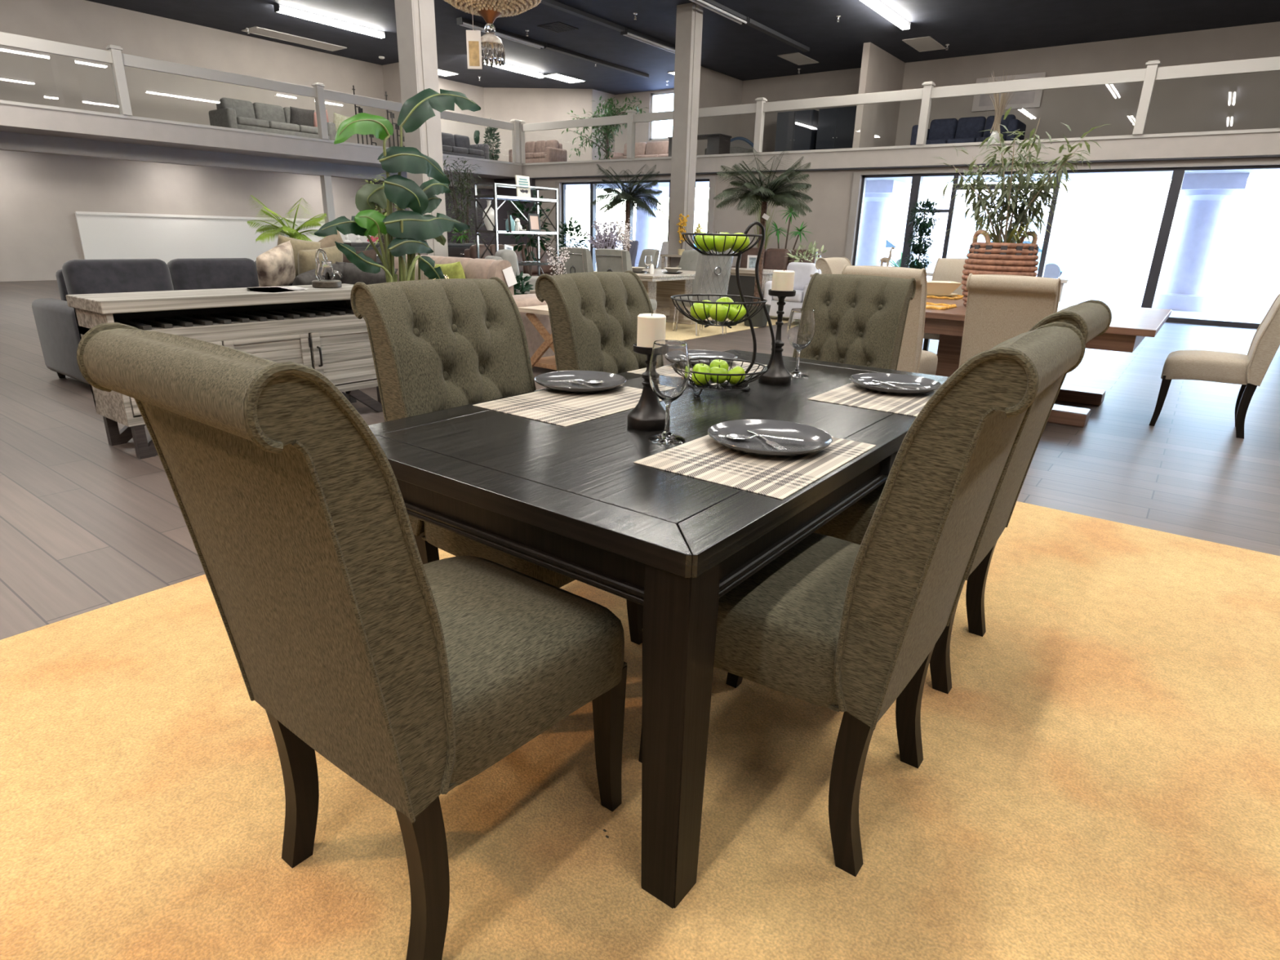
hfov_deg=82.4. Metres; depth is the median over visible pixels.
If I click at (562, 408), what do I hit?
placemat
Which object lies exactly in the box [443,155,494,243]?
tree
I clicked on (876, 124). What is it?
wall
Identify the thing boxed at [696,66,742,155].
wall partition
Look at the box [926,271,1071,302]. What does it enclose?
window bench
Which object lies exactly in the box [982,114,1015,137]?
cushion
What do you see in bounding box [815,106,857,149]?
cabinet
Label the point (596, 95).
wall
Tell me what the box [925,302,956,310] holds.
placemat
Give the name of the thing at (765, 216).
plant tag
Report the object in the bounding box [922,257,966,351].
dining chair
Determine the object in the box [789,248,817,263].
cushion
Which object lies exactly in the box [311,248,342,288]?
sculpture
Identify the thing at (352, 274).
cushion
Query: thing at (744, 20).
fluorescent light
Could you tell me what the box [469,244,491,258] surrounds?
cushion
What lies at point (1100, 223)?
building
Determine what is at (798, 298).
seat cushion
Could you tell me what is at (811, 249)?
bush
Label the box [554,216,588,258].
bush
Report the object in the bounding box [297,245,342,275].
cushion
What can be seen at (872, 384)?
bowl
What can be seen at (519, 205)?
leafy plant
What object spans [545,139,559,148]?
cushion
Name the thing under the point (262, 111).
cushion
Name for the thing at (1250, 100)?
wall
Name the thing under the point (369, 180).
wall
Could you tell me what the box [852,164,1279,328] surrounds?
window
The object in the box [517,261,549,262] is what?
glass shelf
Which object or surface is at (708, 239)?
apple
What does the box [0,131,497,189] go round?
beam
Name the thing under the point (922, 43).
air vent
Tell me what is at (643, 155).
seat cushion
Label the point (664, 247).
velvet chair
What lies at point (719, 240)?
apple
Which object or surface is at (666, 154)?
seat cushion
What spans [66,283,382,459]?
sideboard
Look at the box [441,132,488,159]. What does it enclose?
sofa
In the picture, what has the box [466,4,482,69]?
price tag
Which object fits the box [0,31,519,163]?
balcony railing
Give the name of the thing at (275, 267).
cushion
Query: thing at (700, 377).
apple
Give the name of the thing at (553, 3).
channel
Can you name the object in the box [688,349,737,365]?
plate
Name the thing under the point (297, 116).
cushion
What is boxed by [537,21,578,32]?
ceiling vent
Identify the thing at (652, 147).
cushion
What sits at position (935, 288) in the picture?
bowl
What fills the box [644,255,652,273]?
wine glass
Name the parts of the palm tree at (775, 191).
pot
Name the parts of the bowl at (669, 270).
plate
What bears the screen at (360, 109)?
on the slab at (13, 118)
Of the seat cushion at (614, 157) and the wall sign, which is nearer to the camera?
the wall sign
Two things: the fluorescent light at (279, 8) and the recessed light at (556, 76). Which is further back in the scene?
the recessed light at (556, 76)
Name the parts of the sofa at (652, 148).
arm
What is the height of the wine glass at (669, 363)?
0.242 m
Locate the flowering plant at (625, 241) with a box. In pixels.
[614,217,634,250]
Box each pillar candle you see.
[636,311,666,347]
[771,267,795,291]
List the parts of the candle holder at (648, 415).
candle plate, stem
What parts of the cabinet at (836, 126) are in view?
door, door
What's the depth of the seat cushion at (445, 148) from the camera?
20.85 m
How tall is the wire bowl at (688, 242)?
0.064 m
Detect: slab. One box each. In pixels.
[0,103,609,189]
[521,131,1279,187]
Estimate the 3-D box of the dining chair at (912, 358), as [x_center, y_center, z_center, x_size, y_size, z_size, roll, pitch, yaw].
[1.705,-0.901,5.011,0.512,1.093,0.716,15,23,34]
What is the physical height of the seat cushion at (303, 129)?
0.160 m
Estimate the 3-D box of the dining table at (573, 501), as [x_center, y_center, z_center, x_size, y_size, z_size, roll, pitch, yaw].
[0.243,0.121,2.362,1.095,0.750,2.008,15,23,34]
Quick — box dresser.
[343,242,482,266]
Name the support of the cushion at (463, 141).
on the sofa at (452, 144)
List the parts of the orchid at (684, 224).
pot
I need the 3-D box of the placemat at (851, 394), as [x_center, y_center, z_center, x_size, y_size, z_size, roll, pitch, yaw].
[0.837,-0.281,2.422,0.372,0.002,0.515,15,23,34]
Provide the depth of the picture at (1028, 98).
17.23 m
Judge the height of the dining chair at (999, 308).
1.066 m
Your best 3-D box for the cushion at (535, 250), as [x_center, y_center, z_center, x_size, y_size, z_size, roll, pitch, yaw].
[-2.113,-4.148,13.790,0.220,0.550,0.368,6,17,37]
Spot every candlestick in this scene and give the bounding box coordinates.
[342,234,351,242]
[355,235,362,242]
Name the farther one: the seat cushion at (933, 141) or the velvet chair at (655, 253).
the seat cushion at (933, 141)
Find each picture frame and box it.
[504,244,513,250]
[506,210,511,232]
[527,213,541,231]
[746,255,757,270]
[971,71,1045,111]
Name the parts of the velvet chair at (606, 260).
nailhead trim, backrest, seat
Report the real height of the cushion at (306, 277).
0.445 m
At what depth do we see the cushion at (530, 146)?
22.74 m
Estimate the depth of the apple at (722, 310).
2.27 m
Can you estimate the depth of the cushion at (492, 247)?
13.01 m
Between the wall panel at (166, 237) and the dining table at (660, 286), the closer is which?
the dining table at (660, 286)
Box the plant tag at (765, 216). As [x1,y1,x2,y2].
[762,213,769,220]
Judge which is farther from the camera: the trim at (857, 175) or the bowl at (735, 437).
the trim at (857, 175)
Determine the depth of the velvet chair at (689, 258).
11.46 m
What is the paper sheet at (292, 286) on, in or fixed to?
on the paper sheet at (265, 291)
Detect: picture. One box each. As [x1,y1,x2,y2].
[529,215,538,229]
[748,257,756,267]
[978,77,1037,106]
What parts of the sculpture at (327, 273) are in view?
glass, glass spout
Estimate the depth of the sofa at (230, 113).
16.85 m
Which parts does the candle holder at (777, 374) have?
stem, candle plate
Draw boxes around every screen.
[351,85,377,146]
[384,91,404,146]
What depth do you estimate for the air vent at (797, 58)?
18.29 m
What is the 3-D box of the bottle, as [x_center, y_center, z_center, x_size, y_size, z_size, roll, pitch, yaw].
[-1.938,-3.837,10.927,0.140,0.225,0.140,15,23,34]
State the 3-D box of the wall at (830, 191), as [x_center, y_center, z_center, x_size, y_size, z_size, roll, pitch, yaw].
[4.631,-5.335,15.925,26.420,2.670,0.200,15,23,34]
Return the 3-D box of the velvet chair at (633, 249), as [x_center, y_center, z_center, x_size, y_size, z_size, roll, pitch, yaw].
[-0.405,-5.183,17.563,0.639,1.093,0.500,-6,20,-21]
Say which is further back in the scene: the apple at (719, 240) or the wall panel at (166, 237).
the wall panel at (166, 237)
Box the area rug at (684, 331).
[665,315,789,341]
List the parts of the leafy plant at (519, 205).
stem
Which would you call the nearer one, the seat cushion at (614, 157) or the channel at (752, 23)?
the channel at (752, 23)
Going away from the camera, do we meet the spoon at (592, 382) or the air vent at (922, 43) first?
the spoon at (592, 382)
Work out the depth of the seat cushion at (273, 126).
17.00 m
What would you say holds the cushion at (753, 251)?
on the leather sofa at (777, 259)
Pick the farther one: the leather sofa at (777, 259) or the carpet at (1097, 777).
the leather sofa at (777, 259)
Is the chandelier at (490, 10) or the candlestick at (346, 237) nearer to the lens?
the chandelier at (490, 10)
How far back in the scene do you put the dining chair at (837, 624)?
1.36 m
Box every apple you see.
[690,302,709,319]
[691,365,711,386]
[692,362,710,371]
[694,231,713,251]
[701,300,713,318]
[709,303,729,321]
[709,357,728,371]
[709,364,727,383]
[713,231,733,252]
[715,297,733,306]
[726,365,745,384]
[727,304,746,321]
[730,232,750,252]
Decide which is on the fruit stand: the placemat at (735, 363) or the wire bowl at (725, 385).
the wire bowl at (725, 385)
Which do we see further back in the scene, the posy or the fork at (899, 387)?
the posy
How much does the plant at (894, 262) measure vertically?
1.088 m
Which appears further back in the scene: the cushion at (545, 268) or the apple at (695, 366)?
the cushion at (545, 268)
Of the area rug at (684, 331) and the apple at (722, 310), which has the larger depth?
the area rug at (684, 331)
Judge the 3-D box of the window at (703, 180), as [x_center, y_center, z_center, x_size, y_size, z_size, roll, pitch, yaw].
[1.490,-6.094,18.154,0.570,2.530,0.100,15,23,34]
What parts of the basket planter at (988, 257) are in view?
handle, handle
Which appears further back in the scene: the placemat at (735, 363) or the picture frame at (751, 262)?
the picture frame at (751, 262)
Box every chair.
[76,322,626,959]
[350,276,643,644]
[534,270,653,373]
[560,246,594,274]
[595,248,657,313]
[629,240,639,266]
[638,248,661,269]
[638,321,1085,876]
[656,240,668,269]
[672,248,733,335]
[678,249,698,293]
[792,272,915,369]
[813,299,1111,693]
[815,257,851,274]
[841,264,937,375]
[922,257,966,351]
[958,273,1061,368]
[1149,293,1279,439]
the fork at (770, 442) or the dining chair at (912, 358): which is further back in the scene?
the dining chair at (912, 358)
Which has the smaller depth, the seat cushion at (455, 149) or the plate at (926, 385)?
the plate at (926, 385)
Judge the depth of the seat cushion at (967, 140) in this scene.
16.65 m
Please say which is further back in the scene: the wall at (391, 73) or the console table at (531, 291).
the wall at (391, 73)
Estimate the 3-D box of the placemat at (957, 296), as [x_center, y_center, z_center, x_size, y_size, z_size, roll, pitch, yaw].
[2.735,-1.705,6.780,0.498,0.032,0.423,15,23,34]
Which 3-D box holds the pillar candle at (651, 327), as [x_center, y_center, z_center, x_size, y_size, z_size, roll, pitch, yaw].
[0.029,-0.384,1.880,0.073,0.096,0.073,15,23,34]
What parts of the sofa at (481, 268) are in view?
arm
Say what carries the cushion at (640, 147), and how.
on the sofa at (652, 148)
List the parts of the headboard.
mattress, panel, frame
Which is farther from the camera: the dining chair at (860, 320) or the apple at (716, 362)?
the dining chair at (860, 320)
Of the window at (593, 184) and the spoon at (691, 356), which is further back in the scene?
the window at (593, 184)
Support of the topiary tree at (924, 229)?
on the window bench
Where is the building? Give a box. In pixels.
[886,182,1279,269]
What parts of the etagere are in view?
post, post, rail, shelf frame, shelf frame, shelf frame, post, post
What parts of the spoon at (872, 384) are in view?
handle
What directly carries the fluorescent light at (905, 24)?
attached to the ceiling
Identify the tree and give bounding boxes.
[356,173,408,252]
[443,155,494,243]
[561,95,648,159]
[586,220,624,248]
[590,163,666,251]
[713,146,813,327]
[903,197,942,271]
[936,106,1108,243]
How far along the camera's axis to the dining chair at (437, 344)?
2.12 m
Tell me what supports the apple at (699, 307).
in the fruit stand
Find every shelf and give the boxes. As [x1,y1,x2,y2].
[112,300,344,322]
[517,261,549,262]
[533,355,556,369]
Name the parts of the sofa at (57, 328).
arm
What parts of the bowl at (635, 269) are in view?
plate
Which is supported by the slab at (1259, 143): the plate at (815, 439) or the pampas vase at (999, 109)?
the pampas vase at (999, 109)
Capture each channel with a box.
[540,0,625,31]
[545,43,648,78]
[746,17,809,52]
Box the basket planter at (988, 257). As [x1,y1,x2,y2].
[961,229,1039,306]
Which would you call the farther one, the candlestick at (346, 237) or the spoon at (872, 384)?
the candlestick at (346, 237)
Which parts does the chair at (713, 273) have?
leg, seat, leg, backrest, nailhead trim, ring pull, leg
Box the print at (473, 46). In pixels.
[468,40,479,66]
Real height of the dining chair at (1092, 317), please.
1.093 m
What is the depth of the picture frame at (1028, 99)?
17.22 m
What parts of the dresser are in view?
drawer, drawer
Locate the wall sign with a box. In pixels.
[515,174,530,197]
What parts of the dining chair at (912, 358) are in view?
seat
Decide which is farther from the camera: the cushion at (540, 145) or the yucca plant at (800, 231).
the cushion at (540, 145)
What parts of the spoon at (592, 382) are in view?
handle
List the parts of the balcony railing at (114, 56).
rail, post, rail, post, rail, rail, post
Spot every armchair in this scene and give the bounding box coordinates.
[484,248,538,293]
[764,262,821,317]
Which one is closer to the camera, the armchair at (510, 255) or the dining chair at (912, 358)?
the dining chair at (912, 358)
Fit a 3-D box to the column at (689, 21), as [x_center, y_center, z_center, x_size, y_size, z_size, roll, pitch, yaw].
[0.914,-6.696,15.244,0.373,5.500,0.380,15,23,34]
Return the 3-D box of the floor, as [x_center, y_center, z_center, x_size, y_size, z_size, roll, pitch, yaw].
[-2.183,-1.347,7.930,27.000,0.120,22.500,15,23,34]
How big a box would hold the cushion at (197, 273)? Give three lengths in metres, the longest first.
0.748 x 0.490 x 0.220 m
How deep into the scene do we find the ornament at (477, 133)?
22.24 m
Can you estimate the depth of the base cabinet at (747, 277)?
11.68 m
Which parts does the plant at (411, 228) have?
stem, stem, stem, stem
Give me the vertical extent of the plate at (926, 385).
0.028 m
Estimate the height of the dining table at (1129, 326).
0.760 m
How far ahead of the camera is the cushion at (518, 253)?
13.50 m
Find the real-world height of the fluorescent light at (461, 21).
0.130 m
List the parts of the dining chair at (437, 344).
leg, backrest, seat, leg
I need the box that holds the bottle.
[505,214,515,231]
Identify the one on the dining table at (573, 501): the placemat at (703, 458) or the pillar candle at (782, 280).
the placemat at (703, 458)
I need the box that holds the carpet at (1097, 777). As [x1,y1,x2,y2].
[0,501,1279,959]
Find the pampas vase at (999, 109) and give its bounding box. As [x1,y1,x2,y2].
[987,70,1017,141]
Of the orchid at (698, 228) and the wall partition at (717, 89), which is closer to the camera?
the orchid at (698, 228)
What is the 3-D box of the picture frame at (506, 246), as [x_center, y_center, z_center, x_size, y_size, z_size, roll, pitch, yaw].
[-1.953,-3.360,10.902,0.046,0.288,0.236,10,21,24]
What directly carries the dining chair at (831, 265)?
on the floor
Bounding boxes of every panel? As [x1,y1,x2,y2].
[74,211,373,264]
[448,177,536,245]
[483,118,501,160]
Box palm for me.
[247,195,328,242]
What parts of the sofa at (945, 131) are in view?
arm, arm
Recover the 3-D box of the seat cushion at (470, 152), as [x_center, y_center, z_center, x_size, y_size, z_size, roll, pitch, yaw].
[-5.140,-9.794,21.898,0.770,0.160,0.585,15,23,34]
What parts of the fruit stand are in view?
handle frame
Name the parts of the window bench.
leg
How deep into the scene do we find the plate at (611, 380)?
2.45 m
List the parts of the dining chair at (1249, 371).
leg, seat, leg, leg, backrest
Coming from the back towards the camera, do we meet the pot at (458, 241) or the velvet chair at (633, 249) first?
the velvet chair at (633, 249)
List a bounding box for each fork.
[563,378,595,387]
[746,429,786,449]
[872,379,909,389]
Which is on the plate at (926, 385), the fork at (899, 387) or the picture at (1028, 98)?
the fork at (899, 387)
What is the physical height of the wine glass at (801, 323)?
0.242 m
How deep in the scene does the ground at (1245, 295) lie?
24.31 m
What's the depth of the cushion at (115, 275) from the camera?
5.99 m
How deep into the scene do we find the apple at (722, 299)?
2.34 m
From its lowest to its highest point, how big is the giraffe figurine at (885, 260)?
0.470 m
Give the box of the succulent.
[451,226,470,243]
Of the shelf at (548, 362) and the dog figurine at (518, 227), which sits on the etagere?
the dog figurine at (518, 227)
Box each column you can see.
[320,175,335,222]
[394,0,448,257]
[622,185,669,266]
[667,2,702,267]
[856,179,908,266]
[1151,173,1249,311]
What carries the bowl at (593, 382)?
on the spoon at (592, 382)
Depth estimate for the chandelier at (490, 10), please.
3.42 m
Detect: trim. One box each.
[532,155,1279,178]
[555,160,1279,263]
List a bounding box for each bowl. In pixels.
[586,380,604,384]
[631,266,647,273]
[662,267,683,274]
[670,293,767,326]
[680,232,762,256]
[688,357,767,391]
[725,434,751,440]
[862,382,881,386]
[926,280,961,297]
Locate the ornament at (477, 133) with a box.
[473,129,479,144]
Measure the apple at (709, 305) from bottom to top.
0.060 m
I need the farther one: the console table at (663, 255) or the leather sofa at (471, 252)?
the console table at (663, 255)
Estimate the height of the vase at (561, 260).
0.521 m
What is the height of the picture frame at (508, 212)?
0.307 m
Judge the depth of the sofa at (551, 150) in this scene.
22.24 m
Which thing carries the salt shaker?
on the dining table at (660, 286)
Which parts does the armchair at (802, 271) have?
arm, arm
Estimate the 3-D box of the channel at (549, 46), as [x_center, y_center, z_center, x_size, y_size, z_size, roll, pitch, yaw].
[-1.036,-10.906,19.100,0.140,0.078,4.100,15,23,34]
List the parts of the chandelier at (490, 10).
basket frame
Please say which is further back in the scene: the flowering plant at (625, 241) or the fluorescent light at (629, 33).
the fluorescent light at (629, 33)
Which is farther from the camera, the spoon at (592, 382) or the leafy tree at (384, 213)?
the leafy tree at (384, 213)
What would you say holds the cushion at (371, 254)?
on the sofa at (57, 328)
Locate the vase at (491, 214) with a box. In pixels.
[482,200,494,230]
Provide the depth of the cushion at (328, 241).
7.31 m
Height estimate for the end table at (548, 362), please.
0.606 m
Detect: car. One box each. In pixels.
[884,235,937,266]
[948,239,1079,278]
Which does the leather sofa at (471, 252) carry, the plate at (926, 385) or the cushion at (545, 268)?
the cushion at (545, 268)
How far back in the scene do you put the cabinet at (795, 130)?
19.57 m
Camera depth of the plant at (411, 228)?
5.60 m
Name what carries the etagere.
on the floor
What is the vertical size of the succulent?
0.324 m
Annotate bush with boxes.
[513,269,533,294]
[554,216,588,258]
[786,240,827,262]
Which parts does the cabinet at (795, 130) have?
door, door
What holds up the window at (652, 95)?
in the wall at (1250, 100)
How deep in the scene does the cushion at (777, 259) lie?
13.94 m
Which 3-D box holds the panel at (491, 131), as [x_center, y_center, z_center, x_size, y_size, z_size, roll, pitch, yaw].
[-4.510,-10.232,22.316,0.557,1.471,0.582,15,23,34]
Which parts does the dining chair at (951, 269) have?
leg, seat, backrest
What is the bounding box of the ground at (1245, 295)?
[566,239,1279,323]
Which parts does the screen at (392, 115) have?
square plate, square plate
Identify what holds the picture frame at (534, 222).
on the etagere
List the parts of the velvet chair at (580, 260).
nailhead trim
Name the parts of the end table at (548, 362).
curved leg, curved leg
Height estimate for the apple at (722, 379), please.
0.061 m
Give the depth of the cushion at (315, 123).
17.79 m
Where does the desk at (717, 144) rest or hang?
on the slab at (1259, 143)
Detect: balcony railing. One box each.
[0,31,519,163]
[519,56,1279,163]
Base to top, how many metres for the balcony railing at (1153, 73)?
1.110 m
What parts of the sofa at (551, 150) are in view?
arm, arm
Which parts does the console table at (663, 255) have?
leg, leg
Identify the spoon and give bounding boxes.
[547,378,604,384]
[688,355,719,357]
[725,434,803,440]
[862,381,919,386]
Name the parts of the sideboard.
leg, slant leg, leg, slant leg, door, door, handle, door, slant leg, leg, slant leg, leg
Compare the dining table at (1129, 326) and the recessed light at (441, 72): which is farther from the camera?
the recessed light at (441, 72)
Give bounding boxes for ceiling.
[86,0,1279,94]
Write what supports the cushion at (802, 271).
on the armchair at (802, 271)
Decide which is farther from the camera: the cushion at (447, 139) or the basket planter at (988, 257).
the cushion at (447, 139)
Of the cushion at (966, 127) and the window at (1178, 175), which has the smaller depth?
the window at (1178, 175)
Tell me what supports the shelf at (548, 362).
attached to the end table at (548, 362)
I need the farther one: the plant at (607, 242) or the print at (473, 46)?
the plant at (607, 242)
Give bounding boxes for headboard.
[704,136,753,155]
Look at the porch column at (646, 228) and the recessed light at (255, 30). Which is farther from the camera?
the porch column at (646, 228)
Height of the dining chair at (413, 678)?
1.093 m
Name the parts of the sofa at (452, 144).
arm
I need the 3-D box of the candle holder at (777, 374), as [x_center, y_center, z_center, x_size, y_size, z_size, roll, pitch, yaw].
[0.481,-0.497,2.542,0.115,0.317,0.115,15,23,34]
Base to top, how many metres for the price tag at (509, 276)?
0.207 m
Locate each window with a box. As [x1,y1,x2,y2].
[561,179,671,271]
[649,90,673,140]
[693,178,709,232]
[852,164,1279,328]
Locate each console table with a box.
[529,289,535,293]
[660,253,681,269]
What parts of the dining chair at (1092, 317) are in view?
seat, leg, leg, backrest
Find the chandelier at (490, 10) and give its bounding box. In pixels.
[443,0,542,67]
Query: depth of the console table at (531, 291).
8.44 m
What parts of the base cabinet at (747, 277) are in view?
door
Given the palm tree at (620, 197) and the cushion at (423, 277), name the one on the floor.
the palm tree at (620, 197)
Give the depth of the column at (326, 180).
17.76 m
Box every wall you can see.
[0,0,485,281]
[368,179,452,242]
[382,62,404,146]
[483,87,591,161]
[497,157,1279,266]
[591,88,615,159]
[614,21,1279,153]
[852,42,905,147]
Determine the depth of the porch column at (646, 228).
23.40 m
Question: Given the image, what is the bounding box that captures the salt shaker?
[649,263,653,274]
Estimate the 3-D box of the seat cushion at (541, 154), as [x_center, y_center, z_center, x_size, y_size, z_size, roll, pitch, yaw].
[-2.843,-9.857,22.265,0.435,0.160,0.670,15,23,34]
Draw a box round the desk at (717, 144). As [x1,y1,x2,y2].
[667,133,732,156]
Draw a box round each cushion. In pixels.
[62,258,173,294]
[167,257,259,290]
[219,97,255,118]
[236,116,269,128]
[253,102,285,122]
[256,240,295,287]
[268,120,299,131]
[276,234,320,276]
[283,106,290,123]
[289,106,314,126]
[292,262,344,285]
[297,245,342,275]
[298,124,328,133]
[313,109,328,127]
[318,230,343,248]
[333,112,351,137]
[335,261,398,284]
[342,249,376,262]
[414,260,435,279]
[433,261,465,278]
[441,132,455,146]
[442,145,452,151]
[451,146,468,154]
[453,134,471,148]
[466,148,484,155]
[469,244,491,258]
[488,244,504,255]
[494,248,519,275]
[507,244,524,272]
[519,244,537,274]
[524,141,535,153]
[524,152,535,158]
[534,140,546,152]
[534,151,545,158]
[536,244,551,273]
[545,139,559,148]
[613,155,626,159]
[623,142,646,155]
[635,154,658,158]
[645,140,668,155]
[657,153,668,156]
[739,247,766,267]
[763,248,791,270]
[773,289,803,302]
[786,262,817,290]
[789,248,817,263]
[925,138,947,144]
[927,118,957,139]
[946,137,976,143]
[955,115,986,137]
[975,136,1006,142]
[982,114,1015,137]
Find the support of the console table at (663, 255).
on the floor
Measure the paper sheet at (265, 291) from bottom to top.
0.004 m
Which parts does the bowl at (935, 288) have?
plate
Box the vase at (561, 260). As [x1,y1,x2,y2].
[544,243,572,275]
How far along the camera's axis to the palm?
7.67 m
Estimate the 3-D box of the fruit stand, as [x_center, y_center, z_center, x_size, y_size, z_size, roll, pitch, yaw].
[0.258,-0.545,2.331,0.322,0.532,0.314,10,21,25]
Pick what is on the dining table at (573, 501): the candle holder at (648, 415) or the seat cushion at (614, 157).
the candle holder at (648, 415)
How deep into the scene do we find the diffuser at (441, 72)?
21.07 m
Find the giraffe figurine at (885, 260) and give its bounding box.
[879,246,894,266]
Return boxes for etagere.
[473,182,559,275]
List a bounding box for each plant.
[314,88,480,282]
[503,187,553,275]
[768,206,813,250]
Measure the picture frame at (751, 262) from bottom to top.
0.221 m
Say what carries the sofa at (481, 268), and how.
on the floor
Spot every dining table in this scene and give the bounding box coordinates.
[368,349,948,908]
[594,268,695,324]
[924,297,1171,427]
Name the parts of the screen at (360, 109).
square plate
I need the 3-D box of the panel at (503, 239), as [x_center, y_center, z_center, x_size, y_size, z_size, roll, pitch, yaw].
[-4.491,-7.664,22.159,3.600,2.650,0.140,15,23,34]
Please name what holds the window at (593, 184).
in the wall at (830, 191)
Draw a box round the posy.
[367,235,378,242]
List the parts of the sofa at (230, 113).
arm, arm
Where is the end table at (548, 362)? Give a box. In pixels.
[518,304,556,369]
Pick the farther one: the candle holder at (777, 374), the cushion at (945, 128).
the cushion at (945, 128)
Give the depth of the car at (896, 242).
27.97 m
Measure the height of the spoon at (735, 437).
0.018 m
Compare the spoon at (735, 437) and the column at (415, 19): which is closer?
the spoon at (735, 437)
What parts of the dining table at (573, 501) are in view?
bead moulding, leg, bead moulding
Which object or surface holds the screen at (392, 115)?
on the slab at (13, 118)
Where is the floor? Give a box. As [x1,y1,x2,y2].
[0,280,1279,639]
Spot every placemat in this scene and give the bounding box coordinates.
[472,385,662,426]
[626,360,766,385]
[633,435,875,499]
[807,382,937,416]
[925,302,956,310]
[926,294,964,299]
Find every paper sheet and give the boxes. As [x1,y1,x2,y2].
[247,285,302,290]
[248,288,307,292]
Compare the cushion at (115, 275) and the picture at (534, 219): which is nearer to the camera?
the cushion at (115, 275)
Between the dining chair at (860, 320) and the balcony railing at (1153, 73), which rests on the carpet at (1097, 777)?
the dining chair at (860, 320)
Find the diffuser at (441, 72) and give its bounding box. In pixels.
[437,69,456,75]
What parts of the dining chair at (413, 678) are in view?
backrest, leg, leg, seat, leg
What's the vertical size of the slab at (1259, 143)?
0.350 m
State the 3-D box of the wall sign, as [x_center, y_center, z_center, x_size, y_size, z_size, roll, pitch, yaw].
[-1.739,-4.365,10.890,0.049,0.300,0.300,12,21,29]
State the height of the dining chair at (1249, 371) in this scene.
1.093 m
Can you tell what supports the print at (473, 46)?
attached to the price tag at (473, 37)
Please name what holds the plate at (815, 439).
on the placemat at (703, 458)
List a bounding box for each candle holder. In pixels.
[626,343,670,431]
[758,288,795,385]
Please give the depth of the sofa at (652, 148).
22.38 m
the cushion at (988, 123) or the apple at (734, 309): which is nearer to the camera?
the apple at (734, 309)
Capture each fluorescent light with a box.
[273,3,386,39]
[456,17,545,49]
[484,58,544,78]
[620,26,675,53]
[689,0,748,25]
[860,0,911,30]
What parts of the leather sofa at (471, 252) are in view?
arm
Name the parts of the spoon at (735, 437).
handle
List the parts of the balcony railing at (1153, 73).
post, rail, post, rail, post, rail, post, rail, post, rail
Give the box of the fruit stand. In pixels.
[670,221,775,396]
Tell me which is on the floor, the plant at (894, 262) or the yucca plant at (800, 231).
the yucca plant at (800, 231)
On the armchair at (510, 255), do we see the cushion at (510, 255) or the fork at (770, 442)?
the cushion at (510, 255)
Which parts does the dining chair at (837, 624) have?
leg, leg, seat, leg, leg, backrest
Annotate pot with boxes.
[455,239,464,243]
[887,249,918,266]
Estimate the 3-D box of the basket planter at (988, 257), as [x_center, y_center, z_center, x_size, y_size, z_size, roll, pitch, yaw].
[2.814,-1.646,5.726,0.534,0.582,0.534,-9,21,-29]
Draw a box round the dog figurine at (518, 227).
[514,217,525,231]
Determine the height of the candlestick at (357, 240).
0.215 m
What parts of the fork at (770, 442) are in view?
handle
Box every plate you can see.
[534,370,626,392]
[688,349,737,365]
[707,418,832,456]
[848,373,941,394]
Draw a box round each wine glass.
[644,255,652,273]
[648,339,689,444]
[786,308,814,377]
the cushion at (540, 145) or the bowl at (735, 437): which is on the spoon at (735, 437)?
the bowl at (735, 437)
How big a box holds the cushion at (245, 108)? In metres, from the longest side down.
0.715 x 0.450 x 0.220 m
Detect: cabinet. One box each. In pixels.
[676,266,777,302]
[774,109,818,151]
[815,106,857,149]
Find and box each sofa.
[31,257,292,384]
[208,97,336,140]
[394,253,555,357]
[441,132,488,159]
[464,244,563,275]
[508,139,567,163]
[608,140,668,159]
[731,247,821,270]
[910,114,1026,145]
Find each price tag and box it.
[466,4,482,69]
[502,266,517,287]
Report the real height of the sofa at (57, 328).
0.942 m
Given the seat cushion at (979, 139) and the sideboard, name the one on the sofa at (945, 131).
the seat cushion at (979, 139)
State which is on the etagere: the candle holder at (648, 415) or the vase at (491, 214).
the vase at (491, 214)
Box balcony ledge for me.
[0,99,1279,165]
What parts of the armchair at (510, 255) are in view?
arm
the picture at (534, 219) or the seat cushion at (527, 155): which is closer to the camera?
the picture at (534, 219)
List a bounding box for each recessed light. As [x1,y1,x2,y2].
[241,26,346,51]
[437,68,459,76]
[544,72,586,83]
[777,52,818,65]
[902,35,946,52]
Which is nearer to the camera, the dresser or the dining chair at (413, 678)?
the dining chair at (413, 678)
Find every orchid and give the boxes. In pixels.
[675,213,688,254]
[693,222,702,250]
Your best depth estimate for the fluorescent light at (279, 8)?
15.78 m
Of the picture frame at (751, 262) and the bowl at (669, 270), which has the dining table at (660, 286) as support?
the bowl at (669, 270)
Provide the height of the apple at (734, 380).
0.060 m
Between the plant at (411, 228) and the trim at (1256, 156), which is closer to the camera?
the plant at (411, 228)
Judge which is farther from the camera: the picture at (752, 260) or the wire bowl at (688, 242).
the picture at (752, 260)
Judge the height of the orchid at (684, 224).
0.822 m

